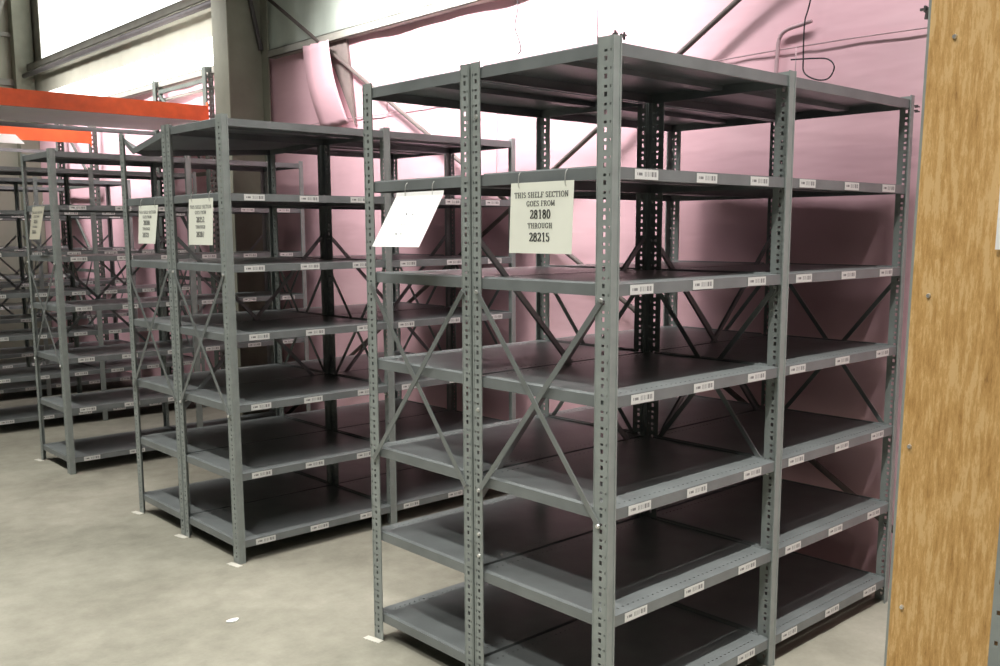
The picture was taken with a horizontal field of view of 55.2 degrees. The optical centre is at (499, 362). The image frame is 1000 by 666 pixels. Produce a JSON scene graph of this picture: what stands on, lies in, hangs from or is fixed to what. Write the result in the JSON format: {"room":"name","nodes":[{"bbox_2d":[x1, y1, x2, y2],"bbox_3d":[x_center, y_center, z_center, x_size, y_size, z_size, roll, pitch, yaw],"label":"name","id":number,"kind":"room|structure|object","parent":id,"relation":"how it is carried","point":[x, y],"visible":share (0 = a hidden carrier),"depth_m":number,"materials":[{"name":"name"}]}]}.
{"room":"warehouse","nodes":[
{"label":"warehouse","id":0,"kind":"room"},
{"bbox_2d":[0,0,30,358],"bbox_3d":[-10.290,-2.574,9.248,11.300,6.000,0.150,-7,11,-42],"label":"wall","id":1,"kind":"structure","parent":0,"point":[8,229],"depth_m":12.69,"materials":[{"name":"grey paint"}]},
{"bbox_2d":[0,31,10,36],"bbox_3d":[-10.368,-3.758,8.867,10.900,0.050,0.069,-7,11,-42],"label":"trim","id":2,"kind":"structure","parent":1,"relation":"attached to","point":[2,34],"depth_m":12.40,"materials":[{"name":"metal"}]},
{"bbox_2d":[0,78,13,85],"bbox_3d":[-10.366,-3.159,8.949,10.900,0.080,0.069,-7,11,-42],"label":"trim","id":3,"kind":"structure","parent":1,"relation":"attached to","point":[5,82],"depth_m":12.47,"materials":[{"name":"metal"}]},
{"bbox_2d":[7,0,52,356],"bbox_3d":[-6.262,-3.059,12.670,0.230,6.000,0.165,-7,11,-42],"label":"steel column","id":4,"kind":"structure","parent":1,"relation":"attached to","point":[19,15],"depth_m":12.50,"materials":[{"name":"grey metal"}]},
{"bbox_2d":[0,0,4,12],"bbox_3d":[-6.425,-4.364,12.179,0.567,1.398,0.045,-7,11,-42],"label":"trim","id":5,"kind":"structure","parent":4,"relation":"attached to","point":[1,1],"depth_m":12.19,"materials":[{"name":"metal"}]},
{"bbox_2d":[0,356,888,665],"bbox_3d":[-3.891,1.375,2.726,11.300,0.100,19.200,-7,11,-42],"label":"floor","id":6,"kind":"structure","parent":0,"point":[86,579],"depth_m":4.61,"materials":[{"name":"concrete"}]},
{"bbox_2d":[0,186,72,368],"bbox_3d":[-6.151,-0.974,11.345,1.950,2.228,0.638,-7,11,-42],"label":"shelving unit","id":7,"kind":"object","parent":6,"relation":"on","point":[16,362],"visible":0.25,"depth_m":11.57,"materials":[{"name":"grey metal"}]},
{"bbox_2d":[0,124,108,342],"bbox_3d":[-6.106,-1.367,10.710,2.885,3.180,1.274,-7,11,-42],"label":"rack","id":8,"kind":"object","parent":6,"relation":"on","point":[8,134],"visible":0.34,"depth_m":11.07,"materials":[{"name":"metal"}]},
{"bbox_2d":[0,177,140,395],"bbox_3d":[-4.871,-0.788,9.954,1.950,2.228,0.638,-7,11,-42],"label":"shelving unit","id":9,"kind":"object","parent":6,"relation":"on","point":[27,351],"visible":0.52,"depth_m":10.08,"materials":[{"name":"grey metal"}]},
{"bbox_2d":[0,166,206,424],"bbox_3d":[-3.755,-0.614,8.655,1.950,2.228,0.638,-7,11,-42],"label":"shelving unit","id":10,"kind":"object","parent":6,"relation":"on","point":[10,415],"visible":0.57,"depth_m":8.49,"materials":[{"name":"grey metal"}]},
{"bbox_2d":[0,66,225,374],"bbox_3d":[-4.096,-1.075,8.527,2.885,3.180,1.258,-7,11,-42],"label":"rack","id":11,"kind":"object","parent":6,"relation":"on","point":[23,105],"visible":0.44,"depth_m":8.70,"materials":[{"name":"metal"}]},
{"bbox_2d":[20,148,310,474],"bbox_3d":[-2.496,-0.443,7.375,1.950,2.228,0.638,-7,11,-42],"label":"shelving unit","id":12,"kind":"object","parent":6,"relation":"on","point":[71,450],"visible":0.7,"depth_m":7.05,"materials":[{"name":"grey metal"}]},
{"bbox_2d":[29,202,43,238],"bbox_3d":[-3.200,-0.981,6.598,0.057,0.260,0.270,-7,11,-42],"label":"paper sign","id":13,"kind":"object","parent":12,"relation":"hanging from","point":[37,212],"visible":1,"depth_m":6.58,"materials":[{"name":"grey paper"}]},
{"bbox_2d":[174,534,187,538],"bbox_3d":[-1.764,0.963,5.295,0.087,0.003,0.032,5,10,36],"label":"paper scrap","id":14,"kind":"object","parent":6,"relation":"on","point":[177,535],"depth_m":5.29,"materials":[{"name":"white paper"}]},
{"bbox_2d":[226,618,238,622],"bbox_3d":[-1.157,1.117,4.142,0.060,0.004,0.035,-7,11,-42],"label":"paper scrap","id":15,"kind":"object","parent":6,"relation":"on","point":[232,619],"visible":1,"depth_m":4.14,"materials":[{"name":"white paper"}]},
{"bbox_2d":[227,562,242,567],"bbox_3d":[-1.343,1.024,4.837,0.087,0.003,0.032,5,10,36],"label":"paper scrap","id":16,"kind":"object","parent":6,"relation":"on","point":[230,563],"depth_m":4.84,"materials":[{"name":"white paper"}]},
{"bbox_2d":[211,0,275,415],"bbox_3d":[-2.175,-2.434,8.076,0.387,5.980,0.265,-7,11,-42],"label":"steel column","id":17,"kind":"structure","parent":6,"relation":"on","point":[240,41],"depth_m":8.11,"materials":[{"name":"grey metal"}]},
{"bbox_2d":[118,125,447,534],"bbox_3d":[-1.254,-0.268,6.035,1.950,2.236,0.638,-7,11,-42],"label":"shelving unit","id":18,"kind":"object","parent":6,"relation":"on","point":[209,495],"visible":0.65,"depth_m":5.80,"materials":[{"name":"grey metal"}]},
{"bbox_2d":[138,199,157,243],"bbox_3d":[-1.932,-0.774,5.247,0.027,0.243,0.260,-7,11,-42],"label":"paper sign","id":19,"kind":"object","parent":18,"relation":"hanging from","point":[148,213],"visible":1,"depth_m":5.24,"materials":[{"name":"grey paper"}]},
{"bbox_2d":[165,113,515,564],"bbox_3d":[-0.828,-0.201,5.563,1.950,2.228,0.638,-7,11,-42],"label":"shelving unit","id":20,"kind":"object","parent":6,"relation":"on","point":[241,525],"visible":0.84,"depth_m":5.29,"materials":[{"name":"grey metal"}]},
{"bbox_2d":[189,192,212,244],"bbox_3d":[-1.492,-0.720,4.774,0.019,0.265,0.270,-7,11,-42],"label":"paper sign","id":21,"kind":"object","parent":20,"relation":"hanging from","point":[201,209],"visible":1,"depth_m":4.77,"materials":[{"name":"grey paper"}]},
{"bbox_2d":[363,635,383,643],"bbox_3d":[-0.522,1.143,3.946,0.087,0.003,0.032,5,10,36],"label":"paper scrap","id":22,"kind":"object","parent":6,"relation":"on","point":[370,638],"depth_m":3.94,"materials":[{"name":"white paper"}]},
{"bbox_2d":[362,63,774,665],"bbox_3d":[0.400,-0.024,4.239,1.950,2.228,0.638,-7,11,-42],"label":"shelving unit","id":23,"kind":"object","parent":6,"relation":"on","point":[443,619],"visible":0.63,"depth_m":3.89,"materials":[{"name":"grey metal"}]},
{"bbox_2d":[372,181,443,246],"bbox_3d":[-0.330,-0.533,3.430,0.131,0.232,0.292,-7,11,-42],"label":"paper sign","id":24,"kind":"object","parent":23,"relation":"hanging from","point":[410,215],"visible":1,"depth_m":3.43,"materials":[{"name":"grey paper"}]},
{"bbox_2d":[471,30,919,665],"bbox_3d":[0.852,0.028,3.791,2.022,2.244,0.638,-7,11,-42],"label":"shelving unit","id":25,"kind":"object","parent":6,"relation":"on","point":[694,582],"visible":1,"depth_m":3.56,"materials":[{"name":"grey metal"}]},
{"bbox_2d":[509,169,573,253],"bbox_3d":[0.130,-0.474,3.015,0.017,0.259,0.280,-7,11,-42],"label":"paper sign","id":26,"kind":"object","parent":25,"relation":"hanging from","point":[541,213],"visible":1,"depth_m":3.01,"materials":[{"name":"white paper"}]},
{"bbox_2d":[884,0,999,665],"bbox_3d":[1.131,0.278,1.856,0.992,2.282,0.347,-7,11,-42],"label":"wood panel","id":27,"kind":"object","parent":6,"relation":"on","point":[944,596],"visible":1,"depth_m":1.53,"materials":[{"name":"brown wood"}]},
{"bbox_2d":[35,0,928,587],"bbox_3d":[-0.499,-2.247,6.595,0.030,6.000,17.000,-7,11,-42],"label":"wall","id":28,"kind":"structure","parent":0,"point":[859,229],"depth_m":5.36,"materials":[{"name":"pink plastic"}]},
{"bbox_2d":[30,0,41,61],"bbox_3d":[-4.133,-4.644,10.338,0.060,2.240,6.150,-7,11,-42],"label":"trim","id":29,"kind":"structure","parent":28,"relation":"attached to","point":[34,11],"depth_m":12.45,"materials":[{"name":"metal"}]},
{"bbox_2d":[38,0,180,57],"bbox_3d":[-4.086,-4.488,10.300,0.030,1.740,5.500,-7,11,-42],"label":"window","id":30,"kind":"structure","parent":28,"relation":"in","point":[64,24],"depth_m":11.28,"materials":[{"name":"white glass"}]},
{"bbox_2d":[22,0,210,78],"bbox_3d":[-4.279,-3.461,10.396,0.060,0.060,6.060,-7,11,-42],"label":"pipe","id":31,"kind":"object","parent":28,"relation":"attached to","point":[207,4],"visible":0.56,"depth_m":9.95,"materials":[{"name":"grey metal"}]},
{"bbox_2d":[27,0,207,70],"bbox_3d":[-4.192,-3.577,10.433,0.120,0.080,6.140,-7,11,-42],"label":"trim","id":32,"kind":"structure","parent":28,"relation":"attached to","point":[181,5],"depth_m":10.23,"materials":[{"name":"metal"}]},
{"bbox_2d":[48,37,213,96],"bbox_3d":[-4.079,-3.107,10.457,0.030,0.260,5.750,-7,11,-42],"label":"window","id":33,"kind":"structure","parent":28,"relation":"in","point":[191,57],"depth_m":10.00,"materials":[{"name":"white glass"}]},
{"bbox_2d":[105,66,213,98],"bbox_3d":[-4.178,-2.927,10.533,0.090,0.065,6.140,-7,11,-42],"label":"trim","id":34,"kind":"structure","parent":28,"relation":"attached to","point":[195,75],"depth_m":9.60,"materials":[{"name":"metal"}]},
{"bbox_2d":[164,89,208,100],"bbox_3d":[-3.494,-2.674,9.789,0.030,0.028,3.200,-7,11,-42],"label":"wall rail","id":35,"kind":"object","parent":28,"relation":"attached to","point":[199,90],"visible":0.19,"depth_m":9.32,"materials":[{"name":"metal"}]},
{"bbox_2d":[303,40,348,126],"bbox_3d":[-1.349,-2.136,7.357,0.070,0.660,0.610,-7,11,-42],"label":"flap","id":36,"kind":"object","parent":28,"relation":"hanging from","point":[322,87],"visible":0.99,"depth_m":7.35,"materials":[{"name":"pink plastic"}]},
{"bbox_2d":[329,39,356,123],"bbox_3d":[-1.229,-2.151,7.383,0.020,0.640,0.380,-7,11,-42],"label":"sheet","id":37,"kind":"object","parent":28,"relation":"attached to","point":[341,48],"visible":0.82,"depth_m":7.31,"materials":[{"name":"plastic"}]},
{"bbox_2d":[268,0,496,58],"bbox_3d":[1.646,-2.082,4.207,0.090,0.065,10.580,-7,11,-42],"label":"trim","id":38,"kind":"structure","parent":28,"relation":"attached to","point":[445,6],"depth_m":6.85,"materials":[{"name":"metal"}]},
{"bbox_2d":[496,33,498,172],"bbox_3d":[-0.016,-1.621,6.139,0.016,1.080,0.019,-7,11,-42],"label":"trim","id":39,"kind":"structure","parent":28,"relation":"attached to","point":[498,33],"depth_m":6.15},
{"bbox_2d":[286,0,741,413],"bbox_3d":[0.378,-1.195,5.631,0.029,4.154,6.914,-7,11,-42],"label":"rod","id":40,"kind":"object","parent":28,"relation":"attached to","point":[733,3],"visible":0.48,"depth_m":5.51,"materials":[{"name":"grey metal"}]},
{"bbox_2d":[514,0,520,54],"bbox_3d":[0.110,-2.103,5.867,0.008,0.418,0.059,-7,11,-42],"label":"hanging cord","id":41,"kind":"object","parent":28,"relation":"hanging from","point":[517,0],"visible":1,"depth_m":5.88,"materials":[{"name":"white plastic"}]},
{"bbox_2d":[267,0,892,532],"bbox_3d":[0.095,-0.970,6.021,0.029,3.604,6.024,-7,11,-42],"label":"rod","id":42,"kind":"object","parent":28,"relation":"attached to","point":[816,464],"visible":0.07,"depth_m":6.36,"materials":[{"name":"white metal"}]},
{"bbox_2d":[597,0,597,42],"bbox_3d":[0.552,-1.903,5.406,0.006,0.517,0.006,-3,8,-20],"label":"hanging cord","id":43,"kind":"object","parent":28,"relation":"hanging from","point":[597,0],"visible":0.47,"depth_m":5.40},
{"bbox_2d":[311,27,926,124],"bbox_3d":[1.380,-1.506,4.599,0.034,0.016,9.400,-7,11,-42],"label":"trim","id":44,"kind":"structure","parent":28,"relation":"attached to","point":[922,27],"depth_m":4.53,"materials":[{"name":"metal"}]},
{"bbox_2d":[774,19,812,72],"bbox_3d":[1.397,-1.476,4.569,0.020,0.290,0.193,-7,11,-42],"label":"pipe","id":45,"kind":"object","parent":28,"relation":"attached to","point":[777,53],"depth_m":4.61,"materials":[{"name":"metal"}]},
{"bbox_2d":[795,48,796,70],"bbox_3d":[1.402,-1.399,4.537,0.006,0.181,0.006,-3,8,-20],"label":"cord","id":46,"kind":"object","parent":28,"relation":"hanging from","point":[796,48],"visible":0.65,"depth_m":4.53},
{"bbox_2d":[791,0,834,80],"bbox_3d":[1.461,-1.585,4.446,0.007,0.549,0.228,-7,11,-42],"label":"cord","id":47,"kind":"object","parent":28,"relation":"hanging from","point":[803,58],"visible":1,"depth_m":4.47,"materials":[{"name":"black rubber"}]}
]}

